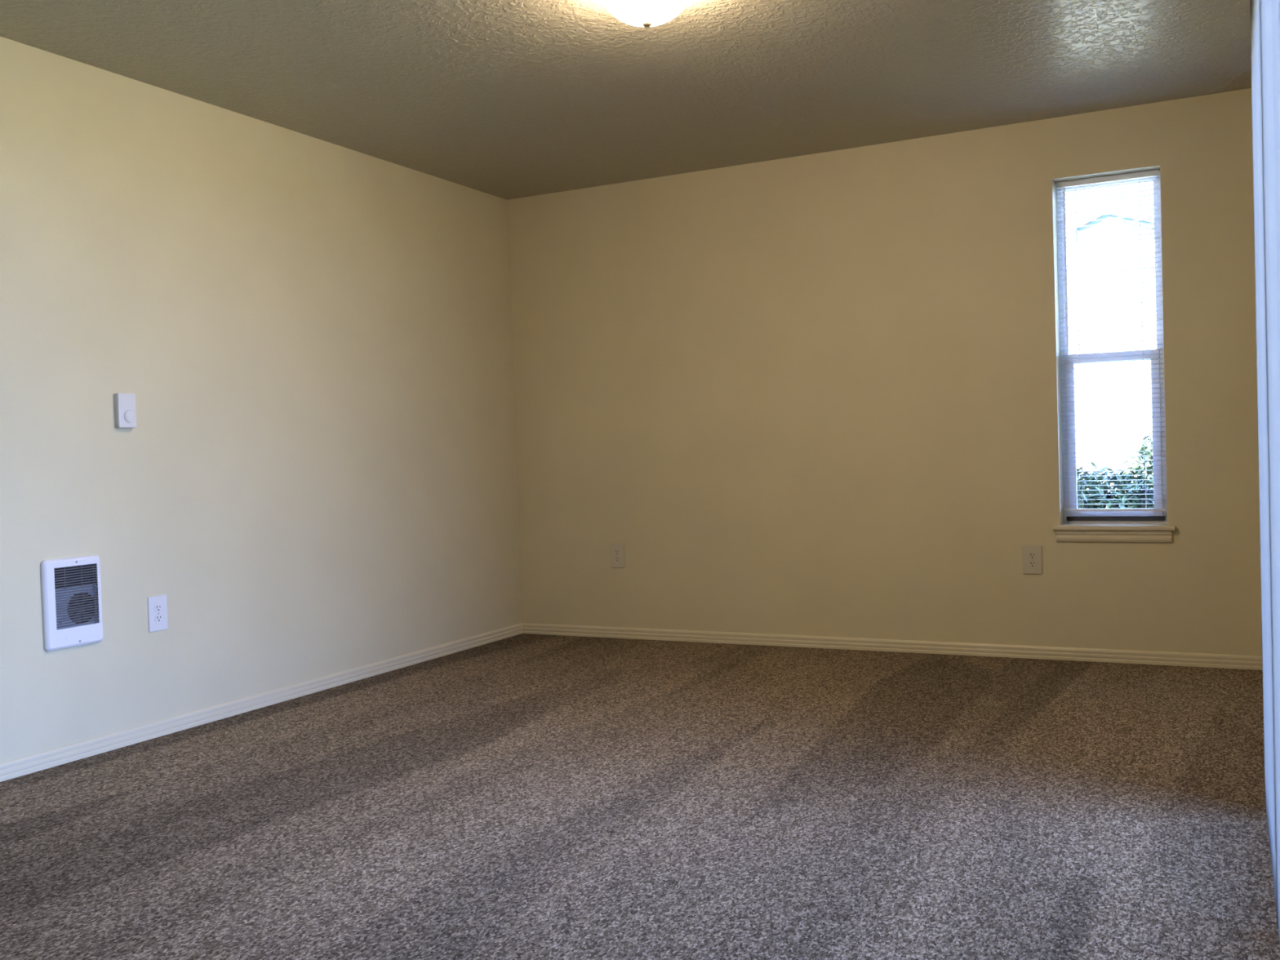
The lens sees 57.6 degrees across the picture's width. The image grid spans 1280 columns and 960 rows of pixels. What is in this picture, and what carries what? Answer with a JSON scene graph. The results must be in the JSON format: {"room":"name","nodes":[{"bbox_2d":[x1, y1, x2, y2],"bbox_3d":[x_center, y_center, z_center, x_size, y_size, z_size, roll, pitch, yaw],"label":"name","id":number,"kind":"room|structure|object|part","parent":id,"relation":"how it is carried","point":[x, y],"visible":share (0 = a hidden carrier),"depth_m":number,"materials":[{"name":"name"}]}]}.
{"room":"empty living room","nodes":[
{"label":"empty living room","id":0,"kind":"room"},
{"bbox_2d":[0,35,521,763],"bbox_3d":[-2.265,-0.232,3.658,0.160,2.440,6.920,-1,2,27],"label":"wall","id":1,"kind":"structure","parent":0,"point":[315,476],"depth_m":4.68,"materials":[{"name":"beige paint"}]},
{"bbox_2d":[40,555,102,651],"bbox_3d":[-1.961,0.423,4.032,0.020,0.309,0.226,-1,2,27],"label":"wall heater","id":2,"kind":"object","parent":1,"relation":"attached to","point":[68,585],"visible":1,"depth_m":4.02,"materials":[{"name":"white metal"}]},
{"bbox_2d":[53,563,99,628],"bbox_3d":[-1.954,0.399,4.038,0.006,0.207,0.168,-1,2,27],"label":"grille","id":3,"kind":"object","parent":2,"relation":"attached to","point":[75,595],"depth_m":4.04,"materials":[{"name":"white metal"}]},
{"bbox_2d":[113,393,136,427],"bbox_3d":[-1.868,-0.252,4.231,0.032,0.125,0.076,-1,2,27],"label":"thermostat","id":4,"kind":"object","parent":1,"relation":"attached to","point":[125,411],"visible":1,"depth_m":4.21,"materials":[{"name":"white plastic"}]},
{"bbox_2d":[146,594,168,632],"bbox_3d":[-1.803,0.499,4.357,0.008,0.131,0.085,-1,2,27],"label":"outlet","id":5,"kind":"object","parent":1,"relation":"attached to","point":[157,605],"visible":1,"depth_m":4.35,"materials":[{"name":"white plastic"}]},
{"bbox_2d":[154,604,162,612],"bbox_3d":[-1.801,0.479,4.356,0.002,0.028,0.035,-1,2,27],"label":"receptacle","id":6,"kind":"object","parent":5,"relation":"attached to","point":[157,607],"depth_m":4.35,"materials":[{"name":"white plastic"}]},
{"bbox_2d":[155,614,162,622],"bbox_3d":[-1.800,0.518,4.357,0.002,0.028,0.035,-1,2,27],"label":"receptacle","id":7,"kind":"object","parent":5,"relation":"attached to","point":[158,618],"depth_m":4.36,"materials":[{"name":"white plastic"}]},
{"bbox_2d":[0,622,523,782],"bbox_3d":[-2.150,0.957,3.648,0.014,0.057,6.600,-1,2,27],"label":"baseboard","id":8,"kind":"structure","parent":1,"relation":"attached to","point":[20,766],"depth_m":4.64,"materials":[{"name":"paint"}]},
{"bbox_2d":[0,0,1251,199],"bbox_3d":[-0.556,-1.546,2.741,4.085,0.120,6.920,-1,2,27],"label":"ceiling","id":9,"kind":"structure","parent":0,"point":[507,100],"depth_m":4.37,"materials":[{"name":"beige paint"}]},
{"bbox_2d":[602,0,688,27],"bbox_3d":[0.020,-1.456,3.569,0.280,0.135,0.280,-1,2,27],"label":"ceiling lamp","id":10,"kind":"object","parent":9,"relation":"attached to","point":[640,13],"visible":1,"depth_m":3.53,"materials":[{"name":"white glass"}]},
{"bbox_2d":[0,633,1279,959],"bbox_3d":[-0.474,1.012,2.803,4.085,0.120,6.920,-1,2,27],"label":"floor","id":11,"kind":"structure","parent":0,"point":[523,796],"depth_m":3.19,"materials":[{"name":"carpet"}]},
{"bbox_2d":[506,88,1262,656],"bbox_3d":[1.081,-0.390,5.750,3.925,2.440,0.160,-1,2,27],"label":"wall","id":12,"kind":"structure","parent":0,"point":[815,394],"depth_m":5.63,"materials":[{"name":"beige paint"}]},
{"bbox_2d":[609,543,625,568],"bbox_3d":[-0.122,0.409,6.296,0.085,0.131,0.008,-1,2,27],"label":"outlet","id":13,"kind":"object","parent":12,"relation":"attached to","point":[617,550],"visible":1,"depth_m":6.29,"materials":[{"name":"beige plastic"}]},
{"bbox_2d":[613,549,619,555],"bbox_3d":[-0.124,0.390,6.294,0.035,0.028,0.002,-1,2,27],"label":"receptacle","id":14,"kind":"object","parent":13,"relation":"attached to","point":[616,552],"depth_m":6.29,"materials":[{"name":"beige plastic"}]},
{"bbox_2d":[614,556,620,561],"bbox_3d":[-0.123,0.429,6.295,0.035,0.028,0.002,-1,2,27],"label":"receptacle","id":15,"kind":"object","parent":13,"relation":"attached to","point":[616,558],"depth_m":6.29,"materials":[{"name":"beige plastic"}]},
{"bbox_2d":[522,622,1262,670],"bbox_3d":[1.008,0.805,5.738,3.765,0.057,0.014,-1,2,27],"label":"baseboard","id":16,"kind":"structure","parent":12,"relation":"attached to","point":[1110,655],"depth_m":5.57,"materials":[{"name":"paint"}]},
{"bbox_2d":[1022,545,1042,573],"bbox_3d":[1.795,0.365,5.326,0.085,0.131,0.008,-1,2,27],"label":"outlet","id":17,"kind":"object","parent":12,"relation":"attached to","point":[1032,554],"visible":1,"depth_m":5.32,"materials":[{"name":"beige plastic"}]},
{"bbox_2d":[1028,552,1035,558],"bbox_3d":[1.793,0.345,5.323,0.035,0.028,0.002,-1,2,27],"label":"receptacle","id":18,"kind":"object","parent":17,"relation":"attached to","point":[1031,555],"depth_m":5.32,"materials":[{"name":"beige plastic"}]},
{"bbox_2d":[1028,560,1036,567],"bbox_3d":[1.794,0.385,5.324,0.035,0.028,0.002,-1,2,27],"label":"receptacle","id":19,"kind":"object","parent":17,"relation":"attached to","point":[1031,563],"depth_m":5.32,"materials":[{"name":"beige plastic"}]},
{"bbox_2d":[1052,171,1174,542],"bbox_3d":[2.103,-0.542,5.208,0.501,1.634,0.190,-1,2,27],"label":"window","id":20,"kind":"structure","parent":12,"relation":"in","point":[1118,526],"depth_m":5.21,"materials":[{"name":"white plastic"}]},
{"bbox_3d":[2.130,-0.938,5.276,0.395,0.800,0.012,-1,2,27],"label":"sash","id":21,"kind":"part","parent":20,"relation":"part of","materials":[{"name":"clear glass"}]},
{"bbox_2d":[1056,168,1166,511],"bbox_3d":[2.109,-0.608,5.222,0.427,1.499,0.034,-1,2,27],"label":"mini blind","id":22,"kind":"object","parent":20,"relation":"attached to","point":[1152,173],"visible":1,"depth_m":5.22,"materials":[{"name":"white plastic"}]},
{"bbox_3d":[1.993,-0.603,5.285,0.001,1.469,0.027,-1,2,27],"label":"ladder cord","id":23,"kind":"part","parent":22,"relation":"part of","materials":[{"name":"white fabric"}]},
{"bbox_3d":[2.135,0.135,5.244,0.427,0.012,0.025,-1,2,27],"label":"rail","id":24,"kind":"part","parent":22,"relation":"part of","materials":[{"name":"white plastic"}]},
{"bbox_3d":[2.229,-0.607,5.166,0.001,1.469,0.027,-1,2,27],"label":"ladder cord","id":25,"kind":"part","parent":22,"relation":"part of","materials":[{"name":"white fabric"}]},
{"bbox_3d":[2.145,-0.201,5.277,0.395,0.754,0.022,-1,2,27],"label":"sash","id":26,"kind":"part","parent":20,"relation":"part of","materials":[{"name":"clear glass"}]},
{"bbox_3d":[1.236,-0.301,1.886,0.160,2.440,6.600,-1,2,27],"label":"wall","id":27,"kind":"structure","parent":0,"visible":0},
{"bbox_2d":[1249,0,1279,942],"bbox_3d":[1.257,-0.205,2.221,0.107,2.205,2.010,-1,2,27],"label":"door","id":28,"kind":"structure","parent":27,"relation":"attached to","point":[1264,15],"depth_m":2.24,"materials":[{"name":"white plastic"}]},
{"label":"outside","id":29,"kind":"structure","parent":0,"visible":0},
{"bbox_2d":[1076,458,1084,483],"bbox_3d":[4.953,0.841,12.162,85.000,0.320,105.000,-1,2,27],"label":"ground","id":30,"kind":"structure","parent":29,"point":[1078,464],"depth_m":48.51,"materials":[{"name":"white"}]},
{"bbox_2d":[1070,211,1156,494],"bbox_3d":[9.472,-1.856,19.266,3.660,4.435,6.258,-1,2,27],"label":"house","id":31,"kind":"structure","parent":30,"relation":"on","point":[1098,455],"depth_m":17.17,"materials":[{"name":"white"}]},
{"bbox_3d":[6.818,-0.295,17.329,0.270,0.410,0.019,-1,2,27],"label":"pane","id":32,"kind":"part","parent":31,"relation":"part of","materials":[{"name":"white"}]},
{"bbox_2d":[1076,461,1153,508],"bbox_3d":[2.419,0.414,6.057,1.136,1.031,0.638,-1,2,25],"label":"leafy shrub","id":33,"kind":"object","parent":30,"relation":"on","point":[1100,495],"visible":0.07,"depth_m":5.93,"materials":[{"name":"green plant"}]},
{"bbox_3d":[2.498,0.485,5.979,0.376,0.856,0.262,-1,2,27],"label":"stem","id":34,"kind":"part","parent":33,"relation":"part of","materials":[{"name":"green plant"}]},
{"bbox_2d":[1120,431,1153,507],"bbox_3d":[3.075,0.281,6.614,0.743,1.196,0.659,-1,2,32],"label":"leafy shrub","id":35,"kind":"object","parent":30,"relation":"on","point":[1147,443],"visible":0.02,"depth_m":6.65,"materials":[{"name":"green plant"}]}
]}

